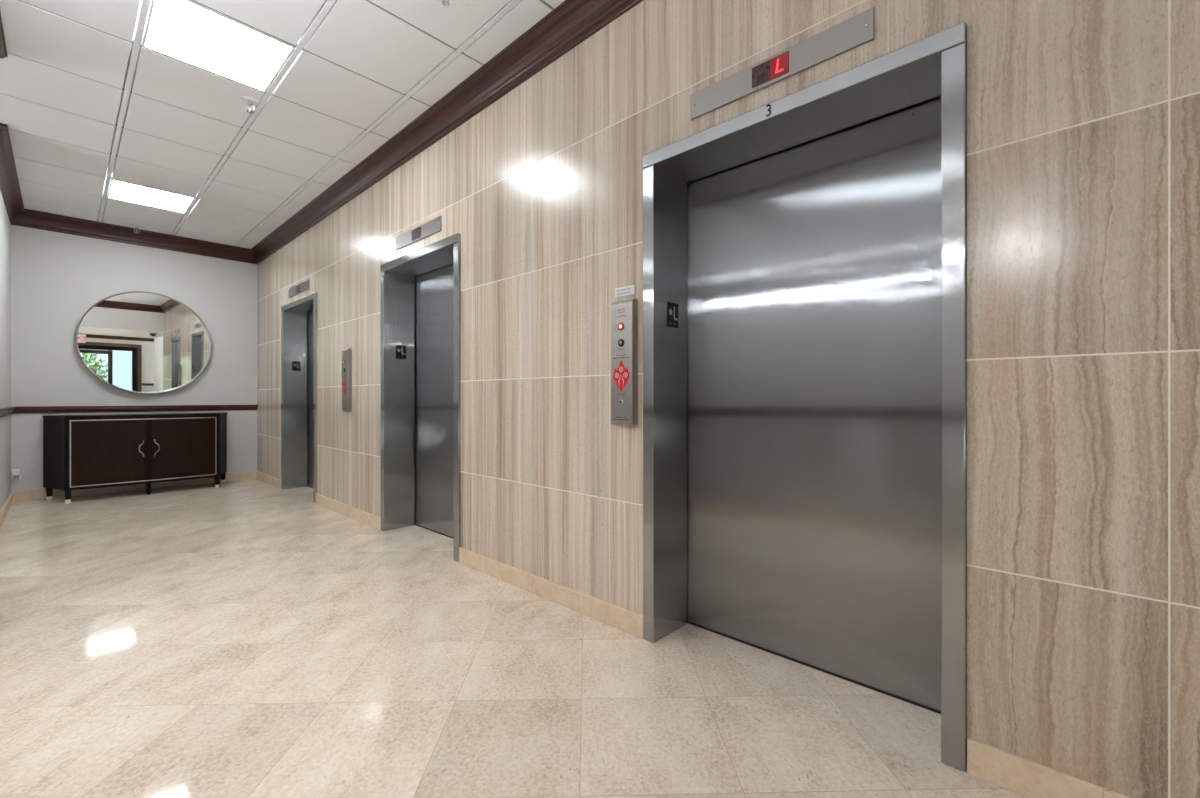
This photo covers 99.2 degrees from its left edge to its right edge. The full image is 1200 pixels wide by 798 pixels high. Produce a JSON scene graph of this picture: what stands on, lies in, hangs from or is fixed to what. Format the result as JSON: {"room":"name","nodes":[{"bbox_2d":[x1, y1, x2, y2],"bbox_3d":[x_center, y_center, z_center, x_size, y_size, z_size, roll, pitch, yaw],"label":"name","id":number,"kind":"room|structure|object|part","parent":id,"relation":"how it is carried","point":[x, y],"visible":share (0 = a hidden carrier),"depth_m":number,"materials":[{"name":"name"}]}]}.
{"room":"lobby","nodes":[
{"label":"lobby","id":0,"kind":"room"},
{"bbox_2d":[0,190,10,511],"bbox_3d":[-6.555,-0.527,3.486,2.614,3.265,3.225,0,0,44],"label":"wall","id":1,"kind":"structure","parent":0,"point":[5,226],"depth_m":4.92,"materials":[{"name":"grey paint"}]},
{"bbox_2d":[0,123,6,131],"bbox_3d":[-5.538,-1.924,2.587,0.098,0.172,3.323,0,0,44],"label":"trim","id":2,"kind":"structure","parent":1,"relation":"attached to","point":[2,126],"depth_m":3.75,"materials":[{"name":"brown wood"}]},
{"bbox_2d":[0,493,12,528],"bbox_3d":[-5.361,1.054,4.586,2.430,0.101,0.016,0,0,44],"label":"baseboard","id":3,"kind":"structure","parent":1,"relation":"attached to","point":[9,501],"depth_m":4.79,"materials":[{"name":"stone"}]},
{"bbox_2d":[0,407,14,416],"bbox_3d":[-5.348,0.128,4.586,2.448,0.074,0.034,0,0,44],"label":"trim","id":4,"kind":"structure","parent":1,"relation":"attached to","point":[5,411],"depth_m":4.68,"materials":[{"name":"brown wood"}]},
{"bbox_2d":[0,125,23,224],"bbox_3d":[-5.303,-1.924,4.588,2.512,0.172,0.098,0,0,44],"label":"trim","id":5,"kind":"structure","parent":1,"relation":"attached to","point":[9,182],"depth_m":4.52,"materials":[{"name":"brown wood"}]},
{"bbox_2d":[11,219,256,492],"bbox_3d":[-5.622,-0.527,6.220,0.200,3.265,2.425,0,0,44],"label":"wall","id":6,"kind":"structure","parent":0,"point":[56,277],"depth_m":5.88,"materials":[{"name":"grey paint"}]},
{"bbox_2d":[11,469,20,479],"bbox_3d":[-6.198,0.814,5.425,0.060,0.118,0.072,0,0,44],"label":"wall outlet","id":7,"kind":"object","parent":6,"relation":"attached to","point":[15,473],"visible":1,"depth_m":5.42,"materials":[{"name":"white plastic"}]},
{"bbox_2d":[12,209,255,263],"bbox_3d":[-5.445,-1.924,6.190,0.098,0.172,2.225,0,0,44],"label":"trim","id":8,"kind":"structure","parent":6,"relation":"attached to","point":[29,218],"depth_m":6.04,"materials":[{"name":"brown wood"}]},
{"bbox_2d":[13,471,255,501],"bbox_3d":[-5.475,1.054,6.218,0.016,0.101,2.225,0,0,44],"label":"baseboard","id":9,"kind":"structure","parent":6,"relation":"attached to","point":[57,493],"depth_m":6.03,"materials":[{"name":"stone"}]},
{"bbox_2d":[12,405,257,413],"bbox_3d":[-5.469,0.128,6.211,0.034,0.074,2.223,0,0,44],"label":"trim","id":10,"kind":"structure","parent":6,"relation":"attached to","point":[149,408],"depth_m":6.06,"materials":[{"name":"brown wood"}]},
{"bbox_2d":[75,291,210,392],"bbox_3d":[-5.460,-0.667,6.173,0.054,1.224,1.224,2,1,44],"label":"round mirror","id":11,"kind":"object","parent":6,"relation":"attached to","point":[133,341],"visible":1,"depth_m":6.13,"materials":[{"name":"silver metal"}]},
{"bbox_2d":[0,0,564,248],"bbox_3d":[-3.187,-2.020,1.402,10.217,0.020,6.057,0,0,44],"label":"ceiling","id":12,"kind":"structure","parent":0,"point":[358,36],"depth_m":3.45,"materials":[{"name":"tile"}]},
{"bbox_2d":[130,224,143,233],"bbox_3d":[-5.407,-1.963,5.967,0.120,0.092,0.120,0,0,44],"label":"sprinkler head","id":13,"kind":"object","parent":12,"relation":"attached to","point":[137,227],"visible":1,"depth_m":5.95},
{"bbox_2d":[107,176,194,212],"bbox_3d":[-4.501,-2.023,5.126,0.620,0.033,0.608,0,0,44],"label":"recessed light","id":14,"kind":"object","parent":12,"relation":"in","point":[119,190],"visible":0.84,"depth_m":5.10,"materials":[{"name":"white plastic"}]},
{"bbox_2d":[142,0,294,91],"bbox_3d":[-2.182,-2.023,2.924,0.620,0.033,0.608,0,0,44],"label":"recessed light","id":15,"kind":"object","parent":12,"relation":"in","point":[190,32],"visible":0.86,"depth_m":2.89,"materials":[{"name":"white plastic"}]},
{"bbox_2d":[241,95,258,113],"bbox_3d":[-2.354,-1.965,3.439,0.100,0.088,0.100,0,0,44],"label":"sprinkler head","id":16,"kind":"object","parent":12,"relation":"attached to","point":[250,100],"visible":1,"depth_m":3.43},
{"bbox_2d":[1,0,553,239],"bbox_3d":[-2.978,-2.018,1.622,8.977,0.005,5.450,0,0,44],"label":"trim","id":17,"kind":"structure","parent":12,"relation":"attached to","point":[544,2],"depth_m":3.03,"materials":[{"name":"white metal"}]},
{"bbox_2d":[97,0,521,246],"bbox_3d":[-3.469,-2.015,1.474,9.460,0.014,5.843,0,0,44],"label":"ceiling grid","id":18,"kind":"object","parent":12,"relation":"attached to","point":[145,4],"depth_m":3.36,"materials":[{"name":"white metal"}]},
{"bbox_2d":[442,0,449,6],"bbox_3d":[-0.761,-1.977,2.523,0.080,0.066,0.080,0,0,44],"label":"sprinkler head","id":19,"kind":"object","parent":12,"relation":"attached to","point":[444,2],"visible":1,"depth_m":2.52},
{"bbox_2d":[0,479,1025,797],"bbox_3d":[-0.921,1.165,-0.091,15.910,0.120,6.200,0,0,44],"label":"floor","id":20,"kind":"structure","parent":0,"point":[249,638],"depth_m":2.01,"materials":[{"name":"stone"}]},
{"bbox_2d":[42,412,226,502],"bbox_3d":[-5.310,0.647,5.980,0.522,0.915,1.652,0,0,44],"label":"credenza","id":21,"kind":"object","parent":20,"relation":"on","point":[102,450],"visible":1,"depth_m":5.72,"materials":[{"name":"brown wood"}]},
{"bbox_3d":[-6.011,1.024,5.579,0.052,0.099,0.052,0,0,44],"label":"leg","id":22,"kind":"part","parent":21,"relation":"part of","materials":[{"name":"black wood"}]},
{"bbox_3d":[-5.625,1.024,5.403,0.052,0.099,0.052,0,0,44],"label":"leg","id":23,"kind":"part","parent":21,"relation":"part of","materials":[{"name":"black wood"}]},
{"bbox_3d":[-5.374,0.590,5.606,0.589,0.675,0.026,0,0,-44],"label":"door","id":24,"kind":"part","parent":21,"relation":"part of","materials":[{"name":"brown wood"}]},
{"bbox_3d":[-5.178,1.040,5.860,0.044,0.131,0.044,0,0,44],"label":"leg","id":25,"kind":"part","parent":21,"relation":"part of","materials":[{"name":"black wood"}]},
{"bbox_3d":[-4.933,0.590,6.070,0.026,0.675,0.589,0,0,41],"label":"door","id":26,"kind":"part","parent":21,"relation":"part of","materials":[{"name":"brown wood"}]},
{"bbox_3d":[-4.744,1.024,6.331,0.052,0.099,0.052,0,0,44],"label":"leg","id":27,"kind":"part","parent":21,"relation":"part of","materials":[{"name":"black wood"}]},
{"bbox_3d":[-4.944,1.024,6.701,0.052,0.099,0.052,0,0,44],"label":"leg","id":28,"kind":"part","parent":21,"relation":"part of","materials":[{"name":"black wood"}]},
{"bbox_2d":[257,0,1199,797],"bbox_3d":[-1.144,-0.527,3.921,9.860,3.265,0.410,0,0,44],"label":"wall","id":29,"kind":"structure","parent":0,"point":[1083,116],"depth_m":1.48,"materials":[{"name":"tile"}]},
{"bbox_2d":[288,279,308,297],"bbox_3d":[-3.419,-1.237,5.791,0.714,0.104,0.012,0,0,44],"label":"indicator","id":30,"kind":"object","parent":29,"relation":"attached to","point":[303,286],"visible":1,"depth_m":5.77,"materials":[{"name":"metal"}]},
{"bbox_2d":[281,292,316,502],"bbox_3d":[-3.315,-0.002,5.901,1.213,2.214,0.334,0,0,44],"label":"entrance","id":31,"kind":"object","parent":29,"relation":"attached to","point":[293,314],"visible":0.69,"depth_m":6.23,"materials":[{"name":"metal"}]},
{"bbox_3d":[-3.222,-0.006,5.998,1.149,2.199,0.035,0,0,44],"label":"door panel","id":32,"kind":"part","parent":31,"relation":"part of","materials":[{"name":"metal"}]},
{"bbox_2d":[342,348,351,411],"bbox_3d":[-2.367,-0.168,4.768,0.134,0.585,0.048,0,0,44],"label":"station","id":33,"kind":"object","parent":29,"relation":"attached to","point":[346,353],"visible":1,"depth_m":4.73,"materials":[{"name":"silver metal"}]},
{"bbox_2d":[395,216,441,249],"bbox_3d":[-1.383,-1.237,3.857,0.714,0.104,0.012,0,0,44],"label":"indicator","id":34,"kind":"object","parent":29,"relation":"attached to","point":[433,226],"visible":1,"depth_m":3.82,"materials":[{"name":"metal"}]},
{"bbox_2d":[380,233,460,561],"bbox_3d":[-1.279,-0.002,3.967,1.213,2.214,0.334,0,0,44],"label":"entrance","id":35,"kind":"object","parent":29,"relation":"attached to","point":[421,288],"visible":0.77,"depth_m":4.24,"materials":[{"name":"metal"}]},
{"bbox_3d":[-1.187,-0.006,4.064,1.149,2.199,0.035,0,0,44],"label":"door panel","id":36,"kind":"part","parent":35,"relation":"part of","materials":[{"name":"metal"}]},
{"bbox_2d":[251,0,642,263],"bbox_3d":[-1.319,-1.924,3.737,9.460,0.172,0.098,0,0,44],"label":"trim","id":37,"kind":"structure","parent":29,"relation":"attached to","point":[572,22],"depth_m":3.29,"materials":[{"name":"brown wood"}]},
{"bbox_2d":[611,299,637,424],"bbox_3d":[0.112,-0.168,2.413,0.134,0.585,0.048,0,0,44],"label":"station","id":38,"kind":"object","parent":29,"relation":"attached to","point":[624,314],"visible":1,"depth_m":2.39,"materials":[{"name":"metal"}]},
{"bbox_2d":[615,285,634,297],"bbox_3d":[0.117,-0.508,2.435,0.122,0.043,0.007,0,0,44],"label":"notice sign","id":39,"kind":"object","parent":29,"relation":"attached to","point":[628,290],"visible":1,"depth_m":2.43,"materials":[{"name":"silver metal"}]},
{"bbox_2d":[256,471,1128,797],"bbox_3d":[-1.218,1.054,3.697,9.658,0.101,0.016,0,0,44],"label":"baseboard","id":40,"kind":"structure","parent":29,"relation":"attached to","point":[1019,775],"depth_m":2.36,"materials":[{"name":"stone"}]},
{"bbox_2d":[690,7,873,119],"bbox_3d":[0.644,-1.237,1.930,0.714,0.104,0.013,0,0,44],"label":"indicator","id":41,"kind":"object","parent":29,"relation":"attached to","point":[857,30],"visible":1,"depth_m":1.88,"materials":[{"name":"metal"}]},
{"bbox_2d":[643,22,966,771],"bbox_3d":[0.748,-0.002,2.040,1.213,2.214,0.335,0,0,44],"label":"entrance","id":42,"kind":"object","parent":29,"relation":"attached to","point":[805,250],"visible":0.95,"depth_m":2.03,"materials":[{"name":"metal"}]},
{"bbox_3d":[0.841,-0.006,2.138,1.149,2.199,0.035,0,0,44],"label":"door panel","id":43,"kind":"part","parent":42,"relation":"part of","materials":[{"name":"metal"}]},
{"bbox_3d":[1.450,-1.743,-0.361,0.200,0.835,2.225,0,0,44],"label":"wall","id":44,"kind":"structure","parent":0,"visible":0},
{"bbox_2d":[0,10,7,58],"bbox_3d":[-1.410,-1.924,0.968,5.778,0.172,0.098,0,0,44],"label":"trim","id":45,"kind":"structure","parent":44,"relation":"attached to","point":[3,50],"depth_m":2.86,"materials":[{"name":"brown wood"}]}
]}

